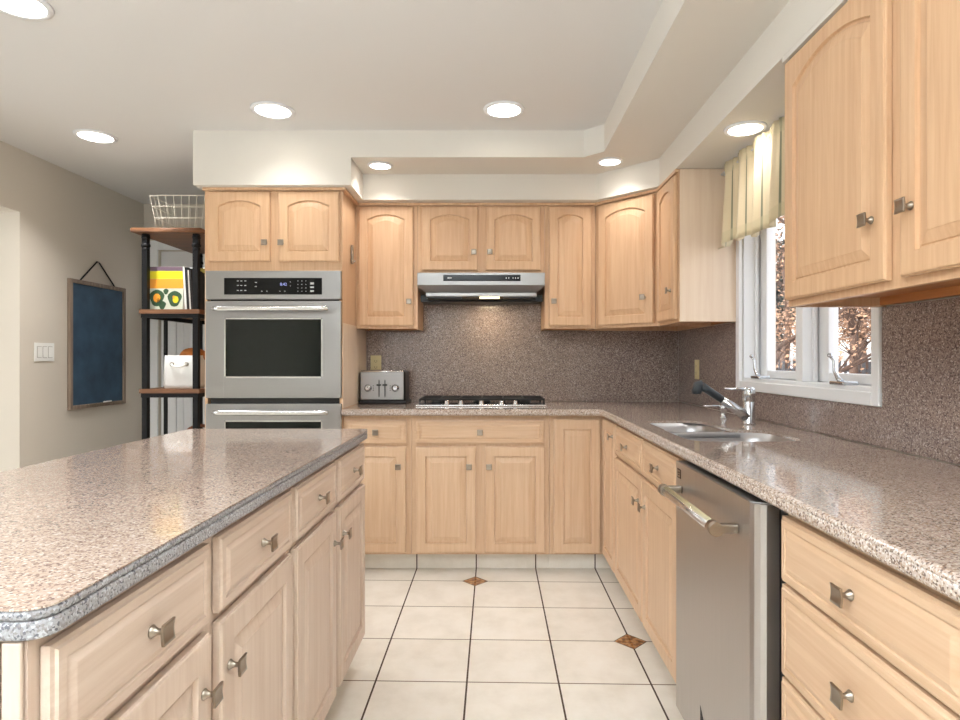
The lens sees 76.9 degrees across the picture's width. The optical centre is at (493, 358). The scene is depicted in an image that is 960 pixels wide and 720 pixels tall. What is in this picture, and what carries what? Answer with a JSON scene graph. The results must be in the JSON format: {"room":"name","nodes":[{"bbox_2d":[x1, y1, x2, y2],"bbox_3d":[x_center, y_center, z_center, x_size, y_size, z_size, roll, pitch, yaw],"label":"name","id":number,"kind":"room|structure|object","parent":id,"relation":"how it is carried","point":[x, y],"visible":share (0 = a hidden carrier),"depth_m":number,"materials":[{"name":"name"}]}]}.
{"room":"kitchen","nodes":[
{"label":"kitchen","id":0,"kind":"room"},
{"bbox_2d":[0,141,143,471],"bbox_3d":[-2.870,-0.025,0.820,0.140,2.430,8.040,0,0,0],"label":"wall","id":1,"kind":"structure","parent":0,"point":[56,222],"depth_m":3.83,"materials":[{"name":"beige paint"}]},
{"bbox_2d":[34,343,53,360],"bbox_3d":[-2.795,-0.043,3.765,0.010,0.115,0.165,0,0,0],"label":"light switch","id":2,"kind":"object","parent":1,"relation":"attached to","point":[42,351],"visible":1,"depth_m":3.75,"materials":[{"name":"white plastic"}]},
{"bbox_2d":[67,261,125,409],"bbox_3d":[-2.781,-0.176,4.268,0.034,1.023,0.600,0,0,0],"label":"chalkboard","id":3,"kind":"object","parent":1,"relation":"attached to","point":[96,312],"visible":1,"depth_m":4.24,"materials":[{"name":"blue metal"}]},
{"bbox_2d":[144,204,204,435],"bbox_3d":[-2.225,-0.025,4.900,1.390,2.430,0.120,0,0,0],"label":"wall","id":4,"kind":"structure","parent":0,"point":[149,221],"depth_m":4.84,"materials":[{"name":"beige paint"}]},
{"bbox_2d":[150,241,204,437],"bbox_3d":[-2.265,0.122,4.857,0.980,2.135,0.106,0,0,0],"label":"door","id":5,"kind":"structure","parent":4,"relation":"in","point":[180,335],"depth_m":4.87,"materials":[{"name":"white"}]},
{"bbox_2d":[0,0,662,203],"bbox_3d":[-1.590,-1.290,0.800,6.020,0.100,8.400,0,0,0],"label":"ceiling","id":6,"kind":"structure","parent":0,"point":[146,74],"depth_m":2.60,"materials":[{"name":"white paint"}]},
{"bbox_2d":[0,0,54,20],"bbox_3d":[-1.655,-1.234,2.100,0.212,0.010,0.212,0,0,0],"label":"recessed light","id":7,"kind":"object","parent":6,"relation":"in","point":[36,10],"visible":1,"depth_m":2.14,"materials":[{"name":"white glass"}]},
{"bbox_2d":[73,129,117,143],"bbox_3d":[-2.210,-1.234,3.360,0.212,0.010,0.212,0,0,0],"label":"recessed light","id":8,"kind":"object","parent":6,"relation":"in","point":[96,136],"visible":1,"depth_m":3.36,"materials":[{"name":"white glass"}]},
{"bbox_2d":[250,101,294,119],"bbox_3d":[-1.098,-1.234,3.010,0.212,0.010,0.212,0,0,0],"label":"recessed light","id":9,"kind":"object","parent":6,"relation":"in","point":[267,109],"visible":1,"depth_m":3.01,"materials":[{"name":"white glass"}]},
{"bbox_2d":[483,100,524,118],"bbox_3d":[0.052,-1.234,3.000,0.205,0.010,0.205,0,0,0],"label":"recessed light","id":10,"kind":"object","parent":6,"relation":"in","point":[503,109],"visible":1,"depth_m":2.99,"materials":[{"name":"white glass"}]},
{"bbox_2d":[325,568,683,719],"bbox_3d":[-1.620,1.230,0.800,5.960,0.080,8.400,0,0,0],"label":"floor","id":11,"kind":"structure","parent":0,"point":[437,643],"depth_m":2.49,"materials":[{"name":"tile"}]},
{"bbox_2d":[0,489,292,719],"bbox_3d":[-0.821,0.751,1.096,0.698,0.876,0.859,0,0,0],"label":"base cabinet","id":12,"kind":"object","parent":11,"relation":"on","point":[207,634],"depth_m":0.99,"materials":[{"name":"brown wood"}]},
{"bbox_2d":[130,228,204,439],"bbox_3d":[-1.982,0.198,4.037,0.425,1.985,0.765,0,0,0],"label":"shelf unit","id":13,"kind":"object","parent":11,"relation":"on","point":[191,240],"visible":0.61,"depth_m":3.69,"materials":[{"name":"black metal"}]},
{"bbox_2d":[150,267,184,308],"bbox_3d":[-2.032,-0.438,3.764,0.216,0.273,0.042,0,0,0],"label":"cookbook","id":14,"kind":"object","parent":13,"relation":"on","point":[166,283],"visible":0.84,"depth_m":3.75,"materials":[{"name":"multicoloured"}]},
{"bbox_2d":[153,294,159,301],"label":"print","id":15,"kind":"object","parent":14,"relation":"attached to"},
{"bbox_2d":[150,290,164,305],"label":"print","id":16,"kind":"object","parent":14,"relation":"attached to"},
{"bbox_2d":[159,301,165,308],"bbox_3d":[-2.052,-0.334,3.745,0.047,0.052,0.001,0,-4,0],"label":"print","id":17,"kind":"object","parent":14,"relation":"attached to","point":[163,304],"depth_m":3.74},
{"bbox_2d":[150,289,182,308],"bbox_3d":[-2.032,-0.371,3.749,0.214,0.132,0.001,0,-4,0],"label":"picture","id":18,"kind":"object","parent":14,"relation":"attached to","point":[159,298],"depth_m":3.75,"materials":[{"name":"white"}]},
{"bbox_2d":[167,291,181,306],"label":"print","id":19,"kind":"object","parent":14,"relation":"attached to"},
{"bbox_2d":[173,296,178,302],"bbox_3d":[-1.970,-0.368,3.747,0.036,0.045,0.001,0,-4,0],"label":"print","id":20,"kind":"object","parent":14,"relation":"attached to","point":[175,300],"depth_m":3.75},
{"bbox_2d":[149,195,204,229],"bbox_3d":[-1.945,-0.902,3.870,0.345,0.212,0.305,0,0,0],"label":"wire basket","id":21,"kind":"object","parent":13,"relation":"on","point":[155,206],"visible":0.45,"depth_m":3.74,"materials":[{"name":"beige metal"}]},
{"bbox_2d":[164,355,204,387],"bbox_3d":[-1.944,0.080,3.848,0.222,0.205,0.265,0,0,0],"label":"fabric bin","id":22,"kind":"object","parent":13,"relation":"on","point":[178,369],"visible":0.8,"depth_m":3.74,"materials":[{"name":"white fabric"}]},
{"bbox_2d":[179,348,204,359],"bbox_3d":[-1.912,-0.014,3.860,0.164,0.122,0.180,0,0,0],"label":"cloth","id":23,"kind":"object","parent":22,"relation":"in","point":[189,351],"visible":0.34,"depth_m":3.80,"materials":[{"name":"orange fabric"}]},
{"bbox_2d":[182,266,191,308],"bbox_3d":[-1.907,-0.438,3.830,0.027,0.268,0.190,0,0,0],"label":"book","id":24,"kind":"object","parent":13,"relation":"on","point":[184,281],"visible":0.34,"depth_m":3.73,"materials":[{"name":"white paper"}]},
{"bbox_2d":[187,270,190,308],"bbox_3d":[-1.880,-0.427,3.825,0.022,0.245,0.180,0,0,0],"label":"book","id":25,"kind":"object","parent":13,"relation":"on","point":[187,270],"visible":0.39,"depth_m":3.73,"materials":[{"name":"grey paper"}]},
{"bbox_2d":[185,267,202,308],"bbox_3d":[-1.893,-0.435,3.835,0.029,0.262,0.200,0,0,0],"label":"book","id":26,"kind":"object","parent":13,"relation":"on","point":[186,268],"visible":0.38,"depth_m":3.73,"materials":[{"name":"black paper"}]},
{"bbox_2d":[189,269,204,309],"bbox_3d":[-1.869,-0.429,3.835,0.026,0.250,0.200,0,0,0],"label":"book","id":27,"kind":"object","parent":13,"relation":"on","point":[202,275],"visible":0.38,"depth_m":3.85,"materials":[{"name":"black paper"}]},
{"bbox_2d":[205,191,365,428],"bbox_3d":[-1.212,0.123,3.628,0.763,2.132,0.672,0,0,0],"label":"tall cabinet","id":28,"kind":"object","parent":11,"relation":"on","point":[245,230],"visible":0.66,"depth_m":3.33,"materials":[{"name":"brown wood"}]},
{"bbox_2d":[206,271,341,428],"bbox_3d":[-1.207,0.166,3.567,0.743,1.299,0.646,0,0,0],"label":"wall oven","id":29,"kind":"object","parent":28,"relation":"in","point":[274,338],"visible":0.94,"depth_m":3.31,"materials":[{"name":"silver metal"}]},
{"bbox_2d":[351,245,354,263],"bbox_3d":[-0.825,-0.610,3.558,0.012,0.110,0.080,0,0,0],"label":"bottle opener","id":30,"kind":"object","parent":28,"relation":"attached to","point":[352,246],"visible":1,"depth_m":3.52,"materials":[{"name":"silver metal"}]},
{"bbox_2d":[202,169,678,205],"bbox_3d":[-0.341,-0.935,3.332,2.518,0.016,0.664,0,0,0],"label":"trim","id":31,"kind":"structure","parent":28,"relation":"attached to","point":[675,171],"depth_m":3.50,"materials":[{"name":"brown wood"}]},
{"bbox_2d":[287,443,364,719],"bbox_3d":[-0.821,0.751,1.944,0.698,0.876,0.833,0,0,0],"label":"base cabinet","id":32,"kind":"object","parent":11,"relation":"on","point":[327,548],"visible":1,"depth_m":1.81,"materials":[{"name":"brown wood"}]},
{"bbox_2d":[0,429,366,640],"bbox_3d":[-0.847,0.293,1.528,0.707,0.036,1.728,0,0,0],"label":"countertop","id":33,"kind":"structure","parent":32,"relation":"on","point":[77,532],"depth_m":1.14,"materials":[{"name":"stone"}]},
{"bbox_2d":[344,416,412,567],"bbox_3d":[-0.645,0.751,3.633,0.374,0.876,0.642,0,0,0],"label":"base cabinet","id":34,"kind":"object","parent":11,"relation":"on","point":[387,480],"visible":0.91,"depth_m":3.34,"materials":[{"name":"brown wood"}]},
{"bbox_2d":[411,416,548,567],"bbox_3d":[-0.073,0.751,3.633,0.765,0.876,0.642,0,0,0],"label":"base cabinet","id":35,"kind":"object","parent":11,"relation":"on","point":[480,484],"visible":1,"depth_m":3.34,"materials":[{"name":"brown wood"}]},
{"bbox_2d":[548,416,617,572],"bbox_3d":[0.759,0.751,3.480,0.897,0.876,0.948,0,0,0],"label":"base cabinet","id":36,"kind":"object","parent":11,"relation":"on","point":[582,455],"visible":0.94,"depth_m":3.34,"materials":[{"name":"brown wood"}]},
{"bbox_2d":[615,424,727,682],"bbox_3d":[0.890,0.751,2.487,0.636,0.876,1.033,0,0,0],"label":"base cabinet","id":37,"kind":"object","parent":11,"relation":"on","point":[645,519],"visible":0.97,"depth_m":2.35,"materials":[{"name":"brown wood"}]},
{"bbox_2d":[341,401,959,602],"bbox_3d":[0.189,0.293,2.337,2.040,0.036,3.233,0,0,0],"label":"countertop","id":38,"kind":"structure","parent":37,"relation":"on","point":[900,510],"depth_m":1.42,"materials":[{"name":"stone"}]},
{"bbox_2d":[358,370,410,403],"bbox_3d":[-0.679,0.172,3.789,0.296,0.206,0.229,0,0,0],"label":"toaster","id":39,"kind":"object","parent":38,"relation":"on","point":[376,386],"visible":1,"depth_m":3.69,"materials":[{"name":"silver metal"}]},
{"bbox_2d":[415,396,547,405],"bbox_3d":[-0.070,0.254,3.692,0.770,0.042,0.365,0,0,0],"label":"cooktop","id":40,"kind":"object","parent":38,"relation":"in","point":[428,400],"visible":1,"depth_m":3.58,"materials":[{"name":"silver metal"}]},
{"bbox_2d":[703,405,727,418],"bbox_3d":[1.027,0.243,2.800,0.115,0.064,0.040,0,0,0],"label":"soap dispenser","id":41,"kind":"object","parent":38,"relation":"on","point":[723,409],"visible":0.88,"depth_m":2.79,"materials":[{"name":"silver metal"}]},
{"bbox_2d":[650,423,793,440],"bbox_3d":[0.853,0.384,2.360,0.427,0.194,0.700,0,0,0],"label":"sink","id":42,"kind":"object","parent":38,"relation":"in","point":[690,431],"visible":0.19,"depth_m":2.35,"materials":[{"name":"silver metal"}]},
{"bbox_2d":[691,380,755,424],"bbox_3d":[0.969,0.182,2.547,0.278,0.186,0.056,0,0,-6],"label":"faucet","id":43,"kind":"object","parent":38,"relation":"on","point":[746,413],"visible":1,"depth_m":2.54,"materials":[{"name":"silver metal"}]},
{"bbox_2d":[658,461,787,719],"bbox_3d":[0.850,0.753,1.623,0.690,0.870,0.675,0,0,0],"label":"dishwasher","id":44,"kind":"object","parent":11,"relation":"on","point":[729,581],"visible":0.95,"depth_m":1.50,"materials":[{"name":"silver metal"}]},
{"bbox_2d":[780,509,787,719],"bbox_3d":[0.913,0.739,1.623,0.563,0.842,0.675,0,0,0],"label":"panel","id":45,"kind":"object","parent":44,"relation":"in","point":[782,512],"depth_m":1.33,"materials":[{"name":"wood"}]},
{"bbox_2d":[781,513,959,719],"bbox_3d":[0.890,0.751,1.006,0.636,0.876,0.530,0,0,0],"label":"base cabinet","id":46,"kind":"object","parent":11,"relation":"on","point":[862,638],"visible":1,"depth_m":1.00,"materials":[{"name":"brown wood"}]},
{"bbox_2d":[366,330,679,401],"bbox_3d":[-0.125,-0.025,4.015,3.010,2.430,0.100,0,0,0],"label":"wall","id":47,"kind":"structure","parent":0,"point":[369,330],"depth_m":3.96,"materials":[{"name":"beige paint"}]},
{"bbox_2d":[193,130,364,202],"bbox_3d":[-1.202,-1.092,3.623,0.857,0.296,0.685,0,0,0],"label":"soffit","id":48,"kind":"structure","parent":47,"relation":"attached to","point":[221,158],"depth_m":3.28,"materials":[{"name":"white paint"}]},
{"bbox_2d":[356,206,422,330],"bbox_3d":[-0.646,-0.564,3.791,0.372,0.759,0.347,0,0,0],"label":"upper cabinet","id":49,"kind":"object","parent":47,"relation":"attached to","point":[388,297],"visible":0.98,"depth_m":3.64,"materials":[{"name":"brown wood"}]},
{"bbox_2d":[417,273,544,304],"bbox_3d":[-0.074,-0.435,3.775,0.760,0.158,0.356,0,0,0],"label":"range hood","id":50,"kind":"object","parent":47,"relation":"attached to","point":[434,288],"visible":1,"depth_m":3.62,"materials":[{"name":"silver metal"}]},
{"bbox_2d":[418,206,544,272],"bbox_3d":[-0.074,-0.730,3.791,0.767,0.427,0.347,0,0,0],"label":"upper cabinet","id":51,"kind":"object","parent":47,"relation":"attached to","point":[451,239],"visible":0.97,"depth_m":3.64,"materials":[{"name":"brown wood"}]},
{"bbox_2d":[367,304,677,400],"bbox_3d":[0.190,-0.118,3.959,2.038,0.784,0.011,0,0,0],"label":"backsplash","id":52,"kind":"structure","parent":47,"relation":"attached to","point":[460,350],"depth_m":3.95,"materials":[{"name":"stone"}]},
{"bbox_2d":[371,355,380,369],"bbox_3d":[-0.768,0.034,3.948,0.070,0.115,0.009,0,0,0],"label":"outlet","id":53,"kind":"object","parent":52,"relation":"attached to","point":[375,359],"visible":0.87,"depth_m":3.95,"materials":[{"name":"beige plastic"}]},
{"bbox_2d":[541,206,594,330],"bbox_3d":[0.464,-0.564,3.791,0.306,0.759,0.347,0,0,0],"label":"upper cabinet","id":54,"kind":"object","parent":47,"relation":"attached to","point":[568,297],"visible":1,"depth_m":3.64,"materials":[{"name":"brown wood"}]},
{"bbox_2d":[589,192,707,330],"bbox_3d":[0.919,-0.564,3.659,0.598,0.759,0.609,0,0,0],"label":"upper cabinet","id":55,"kind":"object","parent":47,"relation":"attached to","point":[625,230],"visible":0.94,"depth_m":3.50,"materials":[{"name":"brown wood"}]},
{"bbox_2d":[680,227,959,465],"bbox_3d":[1.300,-0.025,0.383,0.160,2.430,7.165,0,0,0],"label":"wall","id":56,"kind":"structure","parent":0,"point":[775,227],"depth_m":2.24,"materials":[{"name":"beige paint"}]},
{"bbox_2d":[351,0,789,173],"bbox_3d":[0.224,-1.167,0.383,1.993,0.145,7.165,0,0,0],"label":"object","id":57,"kind":"structure","parent":56,"relation":"attached to","point":[689,48],"depth_m":2.85,"materials":[{"name":"white paint"}]},
{"bbox_2d":[367,161,392,169],"bbox_3d":[-0.640,-1.089,3.413,0.140,0.010,0.140,0,0,0],"label":"recessed light","id":58,"kind":"object","parent":57,"relation":"in","point":[378,165],"visible":1,"depth_m":3.41,"materials":[{"name":"white glass"}]},
{"bbox_2d":[363,0,837,202],"bbox_3d":[0.224,-1.020,0.383,1.993,0.151,7.165,0,0,0],"label":"soffit","id":59,"kind":"structure","parent":56,"relation":"attached to","point":[754,89],"depth_m":2.96,"materials":[{"name":"white paint"}]},
{"bbox_2d":[597,157,622,165],"bbox_3d":[0.644,-1.089,3.345,0.140,0.010,0.140,0,0,0],"label":"recessed light","id":60,"kind":"object","parent":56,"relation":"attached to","point":[608,161],"visible":1,"depth_m":3.34,"materials":[{"name":"white glass"}]},
{"bbox_2d":[657,169,735,325],"bbox_3d":[1.046,-0.564,3.174,0.347,0.759,0.359,0,0,0],"label":"upper cabinet","id":61,"kind":"object","parent":56,"relation":"attached to","point":[696,279],"visible":0.98,"depth_m":2.99,"materials":[{"name":"brown wood"}]},
{"bbox_2d":[724,120,766,136],"bbox_3d":[1.028,-0.938,2.470,0.165,0.010,0.165,0,0,0],"label":"recessed light","id":62,"kind":"object","parent":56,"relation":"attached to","point":[750,127],"visible":1,"depth_m":2.46,"materials":[{"name":"white glass"}]},
{"bbox_2d":[736,227,881,406],"bbox_3d":[1.285,-0.383,2.442,0.170,1.065,1.116,0,0,0],"label":"window","id":63,"kind":"structure","parent":56,"relation":"in","point":[816,327],"depth_m":2.64,"materials":[{"name":"white wood"}]},
{"bbox_2d":[719,116,784,248],"bbox_3d":[1.145,-0.720,2.446,0.142,0.417,1.085,0,0,0],"label":"valance","id":64,"kind":"object","parent":63,"relation":"hanging from","point":[754,192],"visible":0.53,"depth_m":2.52,"materials":[{"name":"yellow fabric"}]},
{"bbox_2d":[679,297,959,464],"bbox_3d":[1.214,0.046,2.336,0.010,0.458,3.232,0,0,0],"label":"backsplash","id":65,"kind":"structure","parent":56,"relation":"attached to","point":[919,413],"depth_m":1.82,"materials":[{"name":"stone"}]},
{"bbox_2d":[695,360,698,378],"bbox_3d":[1.204,0.062,3.585,0.009,0.115,0.070,0,0,0],"label":"outlet","id":66,"kind":"object","parent":65,"relation":"attached to","point":[696,361],"visible":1,"depth_m":3.57,"materials":[{"name":"beige plastic"}]},
{"bbox_2d":[785,0,959,306],"bbox_3d":[1.048,-0.552,1.373,0.342,0.781,1.043,0,0,0],"label":"upper cabinet","id":67,"kind":"object","parent":56,"relation":"attached to","point":[872,98],"visible":1,"depth_m":1.46,"materials":[{"name":"brown wood"}]},
{"bbox_2d":[782,0,847,62],"bbox_3d":[0.913,-0.935,1.373,0.016,0.016,1.045,0,0,0],"label":"trim","id":68,"kind":"structure","parent":67,"relation":"attached to","point":[839,4],"depth_m":1.71,"materials":[{"name":"white paint"}]},
{"label":"outside","id":69,"kind":"structure","parent":0,"visible":0},
{"bbox_3d":[30.600,0.603,30.000,58.000,2.065,80.000,0,0,0],"label":"snowy ground","id":70,"kind":"structure","parent":69,"visible":0},
{"bbox_2d":[776,215,795,367],"bbox_3d":[10.233,-2.709,21.125,4.700,8.926,7.143,0,0,-33],"label":"oak tree","id":71,"kind":"object","parent":70,"relation":"on","point":[782,250],"visible":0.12,"depth_m":20.59,"materials":[{"name":"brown plant"}]},
{"bbox_2d":[776,216,795,361],"bbox_3d":[16.585,-3.583,32.646,8.098,10.733,7.460,0,0,23],"label":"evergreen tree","id":72,"kind":"object","parent":70,"relation":"on","point":[780,299],"visible":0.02,"depth_m":32.20,"materials":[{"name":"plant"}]},
{"bbox_2d":[776,270,870,372],"bbox_3d":[5.241,-1.385,11.502,5.853,6.273,3.657,0,0,35],"label":"oak tree","id":73,"kind":"object","parent":70,"relation":"on","point":[789,340],"visible":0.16,"depth_m":10.86,"materials":[{"name":"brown plant"}]},
{"bbox_2d":[776,217,870,373],"bbox_3d":[8.129,-2.246,15.091,6.210,7.977,4.838,0,0,-25],"label":"oak tree","id":74,"kind":"object","parent":70,"relation":"on","point":[855,370],"visible":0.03,"depth_m":14.83,"materials":[{"name":"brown plant"}]},
{"bbox_2d":[777,359,870,373],"bbox_3d":[8.505,0.770,16.501,18.208,1.540,0.062,0,0,44],"label":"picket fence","id":75,"kind":"object","parent":70,"relation":"on","point":[783,368],"visible":0.02,"depth_m":15.90,"materials":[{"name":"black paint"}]},
{"bbox_2d":[780,266,870,373],"bbox_3d":[13.690,-3.307,22.929,5.569,10.134,7.256,0,0,-20],"label":"oak tree","id":76,"kind":"object","parent":70,"relation":"on","point":[860,335],"visible":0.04,"depth_m":23.87,"materials":[{"name":"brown plant"}]},
{"bbox_2d":[781,246,870,373],"bbox_3d":[23.286,-5.231,40.145,12.648,14.014,6.896,0,0,29],"label":"oak tree","id":77,"kind":"object","parent":70,"relation":"on","point":[863,354],"visible":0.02,"depth_m":39.49,"materials":[{"name":"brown plant"}]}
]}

